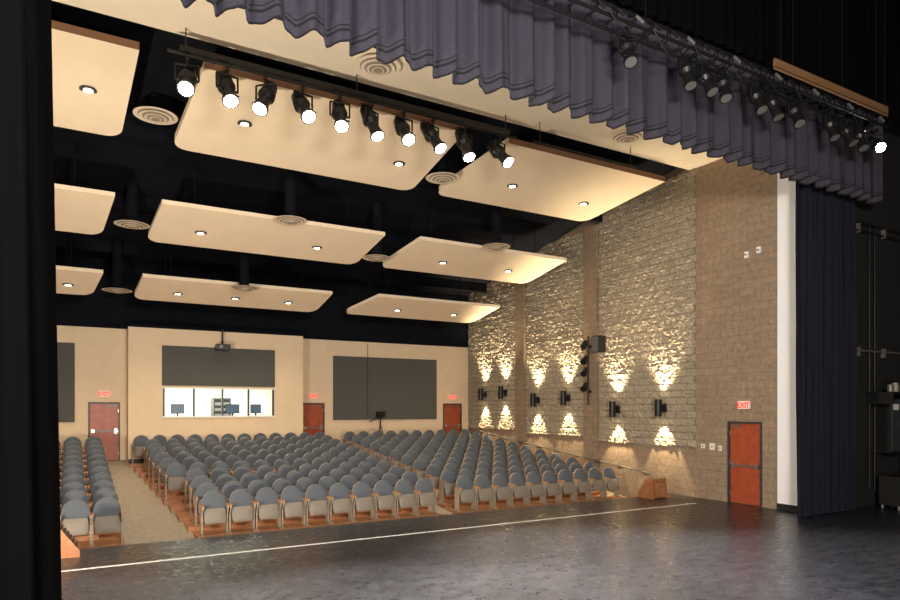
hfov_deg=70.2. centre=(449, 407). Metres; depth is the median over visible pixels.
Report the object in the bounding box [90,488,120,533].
seat
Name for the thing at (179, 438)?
seat
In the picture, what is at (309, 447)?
seat
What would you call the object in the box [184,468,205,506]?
seat
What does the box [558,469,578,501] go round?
seat
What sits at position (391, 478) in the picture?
seat
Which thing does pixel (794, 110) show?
light
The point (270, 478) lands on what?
seat
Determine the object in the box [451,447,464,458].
seat
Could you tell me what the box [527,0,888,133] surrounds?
lighting truss
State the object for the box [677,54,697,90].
light
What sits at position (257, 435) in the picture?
seat
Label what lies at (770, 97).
light
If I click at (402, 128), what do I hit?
spotlight
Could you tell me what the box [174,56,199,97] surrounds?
spotlight
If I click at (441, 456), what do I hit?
seat
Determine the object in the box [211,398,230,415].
equipment rack
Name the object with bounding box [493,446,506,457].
seat
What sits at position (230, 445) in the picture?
seat
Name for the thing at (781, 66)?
batten
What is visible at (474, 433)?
seat
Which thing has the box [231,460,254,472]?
seat
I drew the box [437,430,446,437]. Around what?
seat
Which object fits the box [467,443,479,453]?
seat
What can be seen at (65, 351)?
wall panel
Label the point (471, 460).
seat
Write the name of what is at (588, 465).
seat
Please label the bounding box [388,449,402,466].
seat
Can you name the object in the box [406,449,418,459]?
seat
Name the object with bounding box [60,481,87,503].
seat
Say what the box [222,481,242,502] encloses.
seat
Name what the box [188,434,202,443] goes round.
seat
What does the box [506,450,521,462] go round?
seat
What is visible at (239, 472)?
seat
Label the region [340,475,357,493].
seat
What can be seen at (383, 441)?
seat
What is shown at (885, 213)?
wall
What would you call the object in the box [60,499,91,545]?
seat
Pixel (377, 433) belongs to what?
seat
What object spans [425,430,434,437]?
seat
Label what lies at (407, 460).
seat
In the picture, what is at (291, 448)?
seat
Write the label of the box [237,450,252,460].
seat
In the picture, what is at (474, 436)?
seat
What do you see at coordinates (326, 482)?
seat
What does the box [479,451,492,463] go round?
seat
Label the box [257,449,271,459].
seat
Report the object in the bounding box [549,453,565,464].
seat
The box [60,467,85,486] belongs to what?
seat
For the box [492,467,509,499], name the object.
seat
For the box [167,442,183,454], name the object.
seat
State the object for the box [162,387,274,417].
window
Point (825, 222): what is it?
curtain
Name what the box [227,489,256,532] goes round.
seat
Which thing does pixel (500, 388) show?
wall sconce
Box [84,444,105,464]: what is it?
seat
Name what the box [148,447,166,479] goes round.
seat
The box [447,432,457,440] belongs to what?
seat
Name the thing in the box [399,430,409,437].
seat
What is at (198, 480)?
seat
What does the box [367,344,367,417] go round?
conduit
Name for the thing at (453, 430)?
seat
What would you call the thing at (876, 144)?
light
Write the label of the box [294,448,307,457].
seat
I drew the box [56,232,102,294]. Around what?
cloud
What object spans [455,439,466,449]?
seat
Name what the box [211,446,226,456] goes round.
seat
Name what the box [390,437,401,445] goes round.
seat
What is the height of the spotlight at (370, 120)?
0.819 m
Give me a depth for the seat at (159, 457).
18.23 m
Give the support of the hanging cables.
hanging from the lighting truss
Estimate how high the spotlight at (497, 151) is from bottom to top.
0.753 m
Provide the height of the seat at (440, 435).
0.920 m
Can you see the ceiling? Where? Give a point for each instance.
(145, 154)
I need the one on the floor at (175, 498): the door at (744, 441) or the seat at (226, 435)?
the seat at (226, 435)
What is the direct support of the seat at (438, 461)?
on the floor at (175, 498)
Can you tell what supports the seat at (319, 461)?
on the floor at (175, 498)
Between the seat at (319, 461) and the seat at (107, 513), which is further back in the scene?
the seat at (319, 461)
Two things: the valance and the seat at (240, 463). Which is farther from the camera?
the seat at (240, 463)
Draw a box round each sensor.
[744,251,748,257]
[756,246,760,253]
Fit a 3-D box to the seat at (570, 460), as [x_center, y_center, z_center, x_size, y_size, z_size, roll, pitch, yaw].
[4.125,2.105,21.266,0.568,0.920,0.400,0,0,-29]
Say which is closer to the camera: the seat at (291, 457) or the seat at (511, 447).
the seat at (291, 457)
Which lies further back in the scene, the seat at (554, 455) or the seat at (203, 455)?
the seat at (554, 455)
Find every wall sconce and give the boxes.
[478,388,486,399]
[498,386,506,398]
[530,393,539,406]
[560,391,570,404]
[609,401,620,416]
[655,399,666,416]
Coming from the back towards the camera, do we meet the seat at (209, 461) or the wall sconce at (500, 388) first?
the wall sconce at (500, 388)
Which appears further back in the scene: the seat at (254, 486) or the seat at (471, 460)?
the seat at (471, 460)
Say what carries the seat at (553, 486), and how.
on the floor at (175, 498)
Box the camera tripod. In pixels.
[369,412,384,432]
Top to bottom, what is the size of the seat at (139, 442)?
0.920 m
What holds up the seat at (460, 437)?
on the floor at (175, 498)
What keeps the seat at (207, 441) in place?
on the floor at (175, 498)
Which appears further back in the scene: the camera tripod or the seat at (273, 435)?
the camera tripod
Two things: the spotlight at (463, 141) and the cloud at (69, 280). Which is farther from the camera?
the cloud at (69, 280)
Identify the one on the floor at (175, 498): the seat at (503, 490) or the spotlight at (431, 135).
the seat at (503, 490)
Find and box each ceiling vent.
[101,238,132,293]
[113,182,149,228]
[133,94,177,124]
[230,252,258,290]
[273,169,307,224]
[355,54,400,78]
[362,201,391,261]
[426,151,459,183]
[482,205,509,249]
[609,130,642,144]
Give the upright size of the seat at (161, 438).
0.920 m
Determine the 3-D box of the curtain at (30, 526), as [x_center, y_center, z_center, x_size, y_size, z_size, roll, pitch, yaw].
[-3.046,-2.010,1.720,3.481,8.980,0.149,0,0,-29]
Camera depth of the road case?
15.87 m
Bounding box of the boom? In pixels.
[580,336,590,404]
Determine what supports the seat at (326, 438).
on the floor at (175, 498)
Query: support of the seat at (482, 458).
on the floor at (175, 498)
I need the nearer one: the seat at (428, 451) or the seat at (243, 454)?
the seat at (243, 454)
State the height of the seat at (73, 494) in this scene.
0.920 m
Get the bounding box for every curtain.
[0,0,61,599]
[617,0,899,121]
[795,180,856,517]
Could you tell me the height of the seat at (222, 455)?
0.920 m
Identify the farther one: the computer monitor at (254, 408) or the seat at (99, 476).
the computer monitor at (254, 408)
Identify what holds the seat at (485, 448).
on the floor at (175, 498)
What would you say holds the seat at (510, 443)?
on the floor at (175, 498)
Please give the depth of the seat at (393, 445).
22.81 m
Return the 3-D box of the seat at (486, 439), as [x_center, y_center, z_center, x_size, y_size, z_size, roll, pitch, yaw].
[1.491,1.642,24.745,0.568,0.920,0.400,0,0,-29]
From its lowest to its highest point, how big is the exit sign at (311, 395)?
0.200 m
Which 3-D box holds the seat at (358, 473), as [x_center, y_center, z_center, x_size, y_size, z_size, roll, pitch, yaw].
[-2.482,2.105,17.530,0.568,0.920,0.400,0,0,-29]
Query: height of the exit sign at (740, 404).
0.200 m
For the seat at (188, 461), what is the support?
on the floor at (175, 498)
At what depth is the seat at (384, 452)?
21.69 m
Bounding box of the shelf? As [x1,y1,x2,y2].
[866,383,899,403]
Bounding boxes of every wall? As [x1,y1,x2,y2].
[56,255,467,463]
[239,7,899,506]
[468,158,776,508]
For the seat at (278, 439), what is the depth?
22.55 m
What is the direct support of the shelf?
attached to the conduit at (883, 352)
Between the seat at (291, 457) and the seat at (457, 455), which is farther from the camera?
the seat at (457, 455)
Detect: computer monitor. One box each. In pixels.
[171,404,183,415]
[226,404,239,415]
[250,404,260,415]
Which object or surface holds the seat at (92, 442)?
on the floor at (175, 498)
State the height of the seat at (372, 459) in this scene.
0.920 m
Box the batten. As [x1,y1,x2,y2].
[773,0,887,116]
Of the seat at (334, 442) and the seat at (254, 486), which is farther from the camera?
the seat at (334, 442)
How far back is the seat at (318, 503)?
15.15 m
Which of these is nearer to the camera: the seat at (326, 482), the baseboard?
the seat at (326, 482)
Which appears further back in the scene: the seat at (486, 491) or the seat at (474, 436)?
the seat at (474, 436)
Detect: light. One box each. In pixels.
[618,30,637,68]
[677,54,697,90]
[695,61,719,97]
[714,68,732,103]
[746,82,768,114]
[764,88,784,121]
[786,97,806,128]
[821,111,841,141]
[837,117,859,147]
[852,123,869,151]
[867,129,886,152]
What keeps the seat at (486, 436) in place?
on the floor at (175, 498)
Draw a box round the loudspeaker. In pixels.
[592,335,605,352]
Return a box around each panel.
[57,342,74,421]
[162,345,274,386]
[333,356,436,419]
[468,281,514,430]
[525,231,582,436]
[598,169,695,448]
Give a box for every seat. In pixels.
[60,455,84,472]
[60,461,85,478]
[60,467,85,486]
[60,474,86,503]
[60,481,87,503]
[60,489,90,533]
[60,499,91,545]
[61,441,82,454]
[61,445,83,460]
[61,450,83,465]
[62,436,82,449]
[83,436,103,454]
[84,440,104,464]
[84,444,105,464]
[85,449,107,477]
[86,454,109,485]
[86,460,110,477]
[87,466,112,493]
[88,472,114,498]
[89,480,116,510]
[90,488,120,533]
[91,497,122,545]
[132,435,148,463]
[143,439,160,468]
[146,443,163,473]
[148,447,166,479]
[152,452,171,485]
[153,435,166,446]
[158,457,181,492]
[164,438,180,451]
[164,463,188,499]
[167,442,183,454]
[170,435,184,446]
[170,447,186,458]
[176,452,192,463]
[182,457,199,490]
[184,438,198,449]
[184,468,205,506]
[187,442,202,453]
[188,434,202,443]
[188,462,210,496]
[189,475,211,515]
[191,446,206,457]
[194,482,217,524]
[197,451,212,462]
[199,491,229,535]
[202,438,216,448]
[204,434,220,443]
[204,456,220,471]
[207,442,221,451]
[210,461,233,475]
[210,467,228,485]
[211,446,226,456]
[216,474,235,493]
[217,450,232,461]
[221,434,235,440]
[221,437,234,446]
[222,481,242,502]
[225,441,239,451]
[225,455,240,470]
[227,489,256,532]
[231,445,245,455]
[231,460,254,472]
[233,466,251,482]
[237,433,251,441]
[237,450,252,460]
[238,437,251,446]
[240,473,259,490]
[244,441,257,450]
[245,454,260,469]
[247,480,267,500]
[250,445,263,454]
[252,460,274,473]
[253,433,266,441]
[254,487,282,530]
[256,436,268,445]
[256,465,273,480]
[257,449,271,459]
[262,440,274,449]
[263,472,281,488]
[265,454,280,468]
[268,444,281,453]
[269,433,280,440]
[272,478,291,498]
[273,436,285,444]
[273,459,290,471]
[276,448,289,458]
[277,464,294,478]
[279,440,291,448]
[279,486,307,527]
[284,432,295,439]
[284,453,298,466]
[286,444,299,452]
[286,471,303,485]
[289,436,300,443]
[293,458,308,470]
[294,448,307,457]
[295,477,313,497]
[296,439,308,447]
[299,432,310,439]
[299,464,315,477]
[303,452,317,464]
[304,443,316,452]
[305,435,316,442]
[305,484,331,525]
[308,469,325,484]
[312,439,324,446]
[312,447,324,456]
[312,457,327,469]
[314,432,324,438]
[318,476,336,495]
[319,463,334,475]
[320,443,332,451]
[321,435,332,442]
[321,452,334,462]
[329,439,340,446]
[329,447,342,456]
[329,468,345,482]
[329,483,354,523]
[330,457,345,468]
[337,442,349,450]
[338,451,352,461]
[339,462,354,474]
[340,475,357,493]
[343,431,354,446]
[346,446,358,455]
[348,456,362,467]
[349,467,365,481]
[350,482,376,521]
[351,434,363,449]
[355,451,368,460]
[358,461,372,473]
[359,431,368,437]
[359,438,372,452]
[361,474,378,507]
[366,455,379,466]
[367,434,377,441]
[368,441,381,456]
[369,467,385,480]
[372,431,382,437]
[374,480,398,519]
[376,437,386,445]
[376,460,391,472]
[378,445,392,461]
[381,434,391,441]
[382,473,399,506]
[385,441,396,449]
[386,430,395,437]
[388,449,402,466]
[388,466,403,479]
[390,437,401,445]
[394,479,418,517]
[395,434,405,440]
[395,445,407,454]
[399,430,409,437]
[400,441,411,449]
[400,454,414,472]
[401,471,420,507]
[404,437,415,445]
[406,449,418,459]
[408,433,418,440]
[410,444,422,454]
[412,430,421,437]
[412,459,427,479]
[414,440,425,449]
[415,478,438,515]
[418,436,428,445]
[418,453,431,465]
[421,433,431,441]
[421,448,434,458]
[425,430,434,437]
[425,444,437,453]
[425,464,446,495]
[429,440,439,448]
[430,458,444,488]
[432,436,442,445]
[433,453,446,464]
[434,433,444,440]
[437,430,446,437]
[437,448,449,459]
[438,469,461,503]
[439,443,451,453]
[442,439,453,449]
[443,463,458,495]
[445,436,455,444]
[446,457,460,471]
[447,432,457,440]
[449,429,458,437]
[449,452,462,464]
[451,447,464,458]
[453,443,465,454]
[453,475,478,511]
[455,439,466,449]
[457,435,468,445]
[458,468,478,501]
[459,432,469,440]
[460,462,475,477]
[461,429,470,437]
[462,457,476,470]
[464,451,477,464]
[466,447,478,459]
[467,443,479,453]
[468,439,480,449]
[470,435,480,445]
[471,432,481,441]
[474,474,496,509]
[475,468,492,500]
[477,461,492,476]
[478,456,492,469]
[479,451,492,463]
[480,446,493,458]
[481,438,493,449]
[481,442,493,453]
[482,435,493,445]
[491,461,508,475]
[491,473,514,508]
[492,455,507,469]
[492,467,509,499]
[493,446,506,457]
[493,450,507,463]
[494,438,506,448]
[494,442,506,453]
[506,441,519,452]
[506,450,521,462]
[507,445,520,457]
[508,455,522,468]
[508,460,524,474]
[509,466,525,497]
[509,472,530,506]
[520,445,533,456]
[521,449,535,461]
[522,454,537,467]
[523,459,539,473]
[524,465,541,480]
[526,471,547,504]
[534,449,549,461]
[536,453,551,466]
[538,458,554,472]
[540,464,557,479]
[542,470,563,503]
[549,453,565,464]
[552,458,568,470]
[555,463,572,478]
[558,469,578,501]
[566,457,582,468]
[569,463,587,475]
[573,469,593,500]
[583,462,601,477]
[588,468,608,499]
[602,467,622,497]
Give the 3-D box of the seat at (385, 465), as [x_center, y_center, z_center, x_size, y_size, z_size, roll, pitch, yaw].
[-1.898,2.012,18.854,0.568,0.920,0.400,0,0,-29]
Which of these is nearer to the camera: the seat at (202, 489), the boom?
the seat at (202, 489)
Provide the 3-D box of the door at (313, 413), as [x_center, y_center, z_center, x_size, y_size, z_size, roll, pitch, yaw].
[-5.395,0.789,25.148,0.926,1.974,0.150,0,0,-29]
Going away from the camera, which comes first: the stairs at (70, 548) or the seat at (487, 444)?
the stairs at (70, 548)
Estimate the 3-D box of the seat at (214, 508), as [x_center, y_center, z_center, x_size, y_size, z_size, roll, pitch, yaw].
[-5.164,2.290,14.025,0.568,0.920,0.400,0,0,-29]
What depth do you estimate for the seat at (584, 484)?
19.18 m
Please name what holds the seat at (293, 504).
on the floor at (175, 498)
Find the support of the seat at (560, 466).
on the floor at (175, 498)
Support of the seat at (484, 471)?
on the floor at (175, 498)
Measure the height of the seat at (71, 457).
0.920 m
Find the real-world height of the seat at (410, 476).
0.920 m
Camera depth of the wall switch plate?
17.41 m
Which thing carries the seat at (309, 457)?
on the floor at (175, 498)
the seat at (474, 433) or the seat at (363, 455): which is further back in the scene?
the seat at (474, 433)
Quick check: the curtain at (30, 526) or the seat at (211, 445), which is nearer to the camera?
the curtain at (30, 526)
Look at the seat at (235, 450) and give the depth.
20.18 m
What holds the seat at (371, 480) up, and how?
on the floor at (175, 498)
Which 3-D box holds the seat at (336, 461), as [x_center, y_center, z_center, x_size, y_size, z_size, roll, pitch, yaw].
[-3.292,1.919,19.059,0.568,0.920,0.400,0,0,-29]
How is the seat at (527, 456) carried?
on the floor at (175, 498)
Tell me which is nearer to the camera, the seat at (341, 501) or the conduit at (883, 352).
the seat at (341, 501)
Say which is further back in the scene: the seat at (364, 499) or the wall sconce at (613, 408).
the wall sconce at (613, 408)
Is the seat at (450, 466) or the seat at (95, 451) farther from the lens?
the seat at (450, 466)
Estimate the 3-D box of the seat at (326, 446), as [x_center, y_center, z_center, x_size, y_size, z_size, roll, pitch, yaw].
[-4.106,1.642,21.580,0.568,0.920,0.400,0,0,-29]
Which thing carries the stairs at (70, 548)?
on the floor at (706, 549)
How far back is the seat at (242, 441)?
21.96 m
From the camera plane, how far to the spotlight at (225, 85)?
11.51 m
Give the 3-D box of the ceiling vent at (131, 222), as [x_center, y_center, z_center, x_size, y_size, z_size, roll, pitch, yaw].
[-8.466,-5.385,17.040,0.874,1.167,0.874,0,0,-29]
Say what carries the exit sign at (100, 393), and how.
attached to the wall at (118, 339)
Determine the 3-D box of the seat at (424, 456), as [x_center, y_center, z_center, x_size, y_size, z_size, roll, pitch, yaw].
[-0.766,1.919,20.488,0.568,0.920,0.400,0,0,-29]
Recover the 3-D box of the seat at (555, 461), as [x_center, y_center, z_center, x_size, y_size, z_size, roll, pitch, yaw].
[3.620,2.105,20.981,0.568,0.920,0.400,0,0,-29]
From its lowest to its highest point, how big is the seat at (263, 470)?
0.920 m
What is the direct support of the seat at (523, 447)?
on the floor at (175, 498)
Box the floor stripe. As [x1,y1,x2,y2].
[61,503,694,571]
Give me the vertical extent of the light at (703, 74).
0.652 m
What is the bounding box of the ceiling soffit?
[52,0,722,169]
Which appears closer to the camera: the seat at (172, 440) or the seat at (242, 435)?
the seat at (172, 440)
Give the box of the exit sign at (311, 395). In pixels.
[309,393,317,397]
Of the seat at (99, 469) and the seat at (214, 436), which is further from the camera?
the seat at (214, 436)
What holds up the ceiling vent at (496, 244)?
in the ceiling
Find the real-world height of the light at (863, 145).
0.659 m
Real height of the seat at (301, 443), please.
0.920 m
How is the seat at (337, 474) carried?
on the floor at (175, 498)
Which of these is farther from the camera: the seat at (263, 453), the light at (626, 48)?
the seat at (263, 453)
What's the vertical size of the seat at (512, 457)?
0.920 m
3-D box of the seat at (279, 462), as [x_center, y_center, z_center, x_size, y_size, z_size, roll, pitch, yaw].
[-4.756,1.919,18.231,0.568,0.920,0.400,0,0,-29]
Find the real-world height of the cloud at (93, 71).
1.129 m
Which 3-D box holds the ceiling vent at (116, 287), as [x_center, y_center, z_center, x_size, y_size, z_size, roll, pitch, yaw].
[-10.479,-4.466,20.152,0.874,1.688,0.874,0,0,-29]
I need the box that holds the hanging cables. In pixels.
[609,11,875,130]
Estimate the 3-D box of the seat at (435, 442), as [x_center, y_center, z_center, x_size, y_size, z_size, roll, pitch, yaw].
[-0.529,1.642,23.603,0.568,0.920,0.400,0,0,-29]
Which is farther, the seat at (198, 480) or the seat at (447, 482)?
the seat at (447, 482)
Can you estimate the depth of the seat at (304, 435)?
23.89 m
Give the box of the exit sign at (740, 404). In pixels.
[737,401,750,408]
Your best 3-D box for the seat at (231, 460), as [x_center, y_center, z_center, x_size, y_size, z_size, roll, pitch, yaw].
[-6.207,1.827,18.404,0.568,0.920,0.400,0,0,-29]
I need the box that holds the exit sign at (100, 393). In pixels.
[98,391,109,396]
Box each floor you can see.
[61,494,899,599]
[73,462,625,548]
[86,460,627,544]
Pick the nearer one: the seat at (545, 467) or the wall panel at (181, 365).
the seat at (545, 467)
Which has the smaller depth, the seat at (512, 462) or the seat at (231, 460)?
the seat at (231, 460)
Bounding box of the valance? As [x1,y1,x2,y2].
[180,0,882,203]
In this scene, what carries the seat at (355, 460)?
on the floor at (175, 498)
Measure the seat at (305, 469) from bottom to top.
0.920 m
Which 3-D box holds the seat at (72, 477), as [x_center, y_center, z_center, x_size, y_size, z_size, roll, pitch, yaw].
[-8.802,2.012,14.949,0.568,0.920,0.400,0,0,-29]
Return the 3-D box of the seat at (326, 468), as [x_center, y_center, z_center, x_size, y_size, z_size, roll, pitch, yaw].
[-3.412,2.012,17.997,0.568,0.920,0.400,0,0,-29]
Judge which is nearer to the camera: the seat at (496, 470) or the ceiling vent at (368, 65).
the ceiling vent at (368, 65)
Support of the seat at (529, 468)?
on the floor at (175, 498)
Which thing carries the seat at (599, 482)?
on the floor at (175, 498)
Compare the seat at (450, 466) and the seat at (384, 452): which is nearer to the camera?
the seat at (450, 466)
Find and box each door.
[88,402,119,459]
[303,403,324,435]
[443,403,461,434]
[727,421,761,506]
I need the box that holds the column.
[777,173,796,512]
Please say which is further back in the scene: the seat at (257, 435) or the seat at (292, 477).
the seat at (257, 435)
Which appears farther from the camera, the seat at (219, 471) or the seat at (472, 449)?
the seat at (472, 449)
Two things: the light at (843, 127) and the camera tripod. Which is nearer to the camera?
the light at (843, 127)
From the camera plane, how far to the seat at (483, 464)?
19.62 m
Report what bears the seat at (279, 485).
on the floor at (175, 498)
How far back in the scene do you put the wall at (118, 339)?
23.49 m
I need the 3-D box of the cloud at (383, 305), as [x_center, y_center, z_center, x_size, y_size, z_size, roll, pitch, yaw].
[-0.922,-4.504,24.122,5.853,2.169,1.300,0,0,-29]
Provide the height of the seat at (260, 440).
0.920 m
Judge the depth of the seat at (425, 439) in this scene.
24.43 m
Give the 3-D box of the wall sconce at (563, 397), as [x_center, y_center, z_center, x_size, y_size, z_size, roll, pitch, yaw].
[4.060,-0.350,22.459,0.420,0.500,0.199,0,0,-29]
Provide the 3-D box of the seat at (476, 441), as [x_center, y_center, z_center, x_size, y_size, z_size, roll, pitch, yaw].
[0.986,1.642,24.460,0.568,0.920,0.400,0,0,-29]
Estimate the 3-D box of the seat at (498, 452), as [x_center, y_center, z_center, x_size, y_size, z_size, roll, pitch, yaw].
[1.759,1.919,21.916,0.568,0.920,0.400,0,0,-29]
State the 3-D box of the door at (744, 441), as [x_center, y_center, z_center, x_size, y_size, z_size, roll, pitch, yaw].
[7.668,1.426,16.596,0.150,2.148,0.996,0,0,-29]
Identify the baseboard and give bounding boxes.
[128,459,147,462]
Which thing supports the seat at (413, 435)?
on the floor at (175, 498)
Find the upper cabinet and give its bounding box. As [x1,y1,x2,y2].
[876,398,899,452]
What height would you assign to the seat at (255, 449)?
0.920 m
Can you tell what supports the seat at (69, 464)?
on the floor at (175, 498)
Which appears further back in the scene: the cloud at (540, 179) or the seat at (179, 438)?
the seat at (179, 438)
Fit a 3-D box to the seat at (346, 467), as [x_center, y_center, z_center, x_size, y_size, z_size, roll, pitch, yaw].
[-2.908,2.012,18.283,0.568,0.920,0.400,0,0,-29]
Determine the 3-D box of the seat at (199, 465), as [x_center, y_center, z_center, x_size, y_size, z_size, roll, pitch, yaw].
[-6.708,1.919,17.127,0.568,0.920,0.400,0,0,-29]
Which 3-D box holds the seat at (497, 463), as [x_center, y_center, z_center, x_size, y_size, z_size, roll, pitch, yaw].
[1.601,2.105,19.839,0.568,0.920,0.400,0,0,-29]
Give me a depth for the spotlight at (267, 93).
11.86 m
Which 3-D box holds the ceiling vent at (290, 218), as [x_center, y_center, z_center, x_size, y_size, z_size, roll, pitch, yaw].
[-4.168,-5.604,16.714,0.874,1.564,0.874,0,0,-29]
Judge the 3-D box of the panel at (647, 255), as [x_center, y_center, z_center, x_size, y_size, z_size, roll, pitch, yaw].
[5.867,-2.806,19.569,0.122,7.912,3.890,0,0,-29]
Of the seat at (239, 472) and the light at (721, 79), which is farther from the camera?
the seat at (239, 472)
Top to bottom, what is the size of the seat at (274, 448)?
0.920 m
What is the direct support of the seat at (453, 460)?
on the floor at (175, 498)
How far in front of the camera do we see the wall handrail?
21.97 m
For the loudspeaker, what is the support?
attached to the wall at (736, 206)
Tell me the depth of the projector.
22.23 m
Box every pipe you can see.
[167,27,516,139]
[532,122,636,167]
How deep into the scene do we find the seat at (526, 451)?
22.54 m
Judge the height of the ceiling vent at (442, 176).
0.900 m
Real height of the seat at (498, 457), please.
0.920 m
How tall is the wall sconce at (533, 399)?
0.500 m
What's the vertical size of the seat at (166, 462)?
0.920 m
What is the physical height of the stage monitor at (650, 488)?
0.560 m
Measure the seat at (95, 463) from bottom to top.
0.920 m
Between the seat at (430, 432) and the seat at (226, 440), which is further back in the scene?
the seat at (430, 432)
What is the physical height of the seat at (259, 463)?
0.920 m
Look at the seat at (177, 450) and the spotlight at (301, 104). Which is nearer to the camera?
the spotlight at (301, 104)
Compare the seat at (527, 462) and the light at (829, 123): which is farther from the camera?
the seat at (527, 462)
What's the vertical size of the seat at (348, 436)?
0.920 m
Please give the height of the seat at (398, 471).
0.920 m
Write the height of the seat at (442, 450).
0.920 m
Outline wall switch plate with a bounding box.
[709,443,714,449]
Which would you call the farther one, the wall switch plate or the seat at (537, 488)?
the seat at (537, 488)
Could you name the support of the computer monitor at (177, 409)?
on the console desk
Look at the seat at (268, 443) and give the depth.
21.51 m
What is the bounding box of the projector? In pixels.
[215,329,230,350]
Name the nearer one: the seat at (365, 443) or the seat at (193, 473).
the seat at (193, 473)
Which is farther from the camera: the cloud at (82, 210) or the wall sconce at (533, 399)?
the wall sconce at (533, 399)
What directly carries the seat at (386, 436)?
on the floor at (175, 498)
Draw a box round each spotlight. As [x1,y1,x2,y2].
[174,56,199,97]
[216,66,239,108]
[252,76,276,116]
[291,85,315,123]
[329,95,349,132]
[360,103,384,141]
[393,111,415,146]
[420,118,446,154]
[455,126,475,161]
[486,135,513,167]
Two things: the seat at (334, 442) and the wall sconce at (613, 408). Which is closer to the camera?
the wall sconce at (613, 408)
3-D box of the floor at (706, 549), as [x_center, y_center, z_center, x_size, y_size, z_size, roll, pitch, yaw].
[3.286,2.900,5.362,31.000,0.800,20.100,0,0,-29]
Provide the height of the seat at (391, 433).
0.920 m
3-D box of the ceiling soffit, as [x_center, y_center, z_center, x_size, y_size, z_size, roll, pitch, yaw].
[-1.098,-6.850,12.097,19.600,0.300,2.620,0,0,-29]
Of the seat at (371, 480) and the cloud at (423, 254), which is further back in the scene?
the cloud at (423, 254)
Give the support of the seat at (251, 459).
on the floor at (175, 498)
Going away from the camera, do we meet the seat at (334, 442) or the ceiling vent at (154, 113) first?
the ceiling vent at (154, 113)
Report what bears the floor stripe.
on the floor at (706, 549)
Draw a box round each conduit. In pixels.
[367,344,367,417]
[856,221,899,490]
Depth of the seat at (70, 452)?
17.99 m
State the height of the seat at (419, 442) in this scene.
0.920 m
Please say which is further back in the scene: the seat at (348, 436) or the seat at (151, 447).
the seat at (348, 436)
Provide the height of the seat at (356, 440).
0.920 m
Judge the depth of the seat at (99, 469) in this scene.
16.01 m
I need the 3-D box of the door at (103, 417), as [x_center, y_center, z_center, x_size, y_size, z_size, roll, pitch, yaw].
[-11.670,0.789,21.598,0.946,1.974,0.150,0,0,-29]
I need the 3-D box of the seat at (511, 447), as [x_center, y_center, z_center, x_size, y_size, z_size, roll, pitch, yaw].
[2.342,1.827,23.240,0.568,0.920,0.400,0,0,-29]
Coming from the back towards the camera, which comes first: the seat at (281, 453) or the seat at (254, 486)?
the seat at (281, 453)
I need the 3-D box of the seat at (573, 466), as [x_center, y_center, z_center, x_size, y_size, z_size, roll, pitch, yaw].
[4.046,2.197,20.228,0.568,0.920,0.400,0,0,-29]
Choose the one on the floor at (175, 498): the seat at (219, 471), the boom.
the seat at (219, 471)
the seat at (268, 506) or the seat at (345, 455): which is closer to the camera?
the seat at (268, 506)
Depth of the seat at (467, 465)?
19.33 m
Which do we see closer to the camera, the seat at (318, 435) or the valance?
the valance
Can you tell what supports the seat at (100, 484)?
on the floor at (175, 498)
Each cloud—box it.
[52,20,138,135]
[54,142,114,233]
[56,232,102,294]
[135,243,332,311]
[148,163,384,263]
[175,61,462,189]
[347,261,499,322]
[383,205,566,283]
[439,138,664,220]
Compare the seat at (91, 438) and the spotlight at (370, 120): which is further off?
the seat at (91, 438)
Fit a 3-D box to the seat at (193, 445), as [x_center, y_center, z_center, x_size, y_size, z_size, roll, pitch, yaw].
[-8.066,1.549,20.334,0.568,0.920,0.400,0,0,-29]
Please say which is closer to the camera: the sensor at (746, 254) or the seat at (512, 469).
the sensor at (746, 254)
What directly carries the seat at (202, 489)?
on the floor at (175, 498)
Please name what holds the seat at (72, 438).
on the floor at (175, 498)
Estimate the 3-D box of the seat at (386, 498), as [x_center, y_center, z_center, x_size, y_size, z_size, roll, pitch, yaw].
[-1.630,2.290,16.024,0.568,0.920,0.400,0,0,-29]
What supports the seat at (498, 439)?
on the floor at (175, 498)
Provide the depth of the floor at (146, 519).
15.73 m
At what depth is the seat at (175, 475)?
16.81 m
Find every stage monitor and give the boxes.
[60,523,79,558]
[637,478,667,498]
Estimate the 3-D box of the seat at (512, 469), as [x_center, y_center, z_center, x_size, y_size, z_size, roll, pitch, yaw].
[2.026,2.197,19.086,0.568,0.920,0.400,0,0,-29]
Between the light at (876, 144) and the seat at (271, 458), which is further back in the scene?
the seat at (271, 458)
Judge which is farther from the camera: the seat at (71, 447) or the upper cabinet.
the seat at (71, 447)
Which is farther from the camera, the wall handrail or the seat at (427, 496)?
the wall handrail
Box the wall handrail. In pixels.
[480,431,653,478]
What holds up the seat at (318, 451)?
on the floor at (175, 498)
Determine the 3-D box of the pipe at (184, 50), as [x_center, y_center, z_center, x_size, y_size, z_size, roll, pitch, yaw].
[-1.697,-6.442,12.953,7.400,0.505,0.100,0,0,-29]
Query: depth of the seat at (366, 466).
18.62 m
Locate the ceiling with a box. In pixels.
[51,0,676,295]
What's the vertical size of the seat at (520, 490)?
0.920 m
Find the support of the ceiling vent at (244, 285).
in the ceiling
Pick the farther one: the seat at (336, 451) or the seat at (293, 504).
the seat at (336, 451)
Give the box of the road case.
[879,474,899,509]
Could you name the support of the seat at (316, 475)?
on the floor at (175, 498)
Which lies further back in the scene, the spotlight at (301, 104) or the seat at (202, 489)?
the seat at (202, 489)
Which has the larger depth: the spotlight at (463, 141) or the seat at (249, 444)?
the seat at (249, 444)
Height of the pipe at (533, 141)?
0.520 m
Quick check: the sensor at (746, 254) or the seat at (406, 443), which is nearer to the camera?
the sensor at (746, 254)
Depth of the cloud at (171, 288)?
20.55 m
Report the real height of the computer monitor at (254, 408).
0.455 m

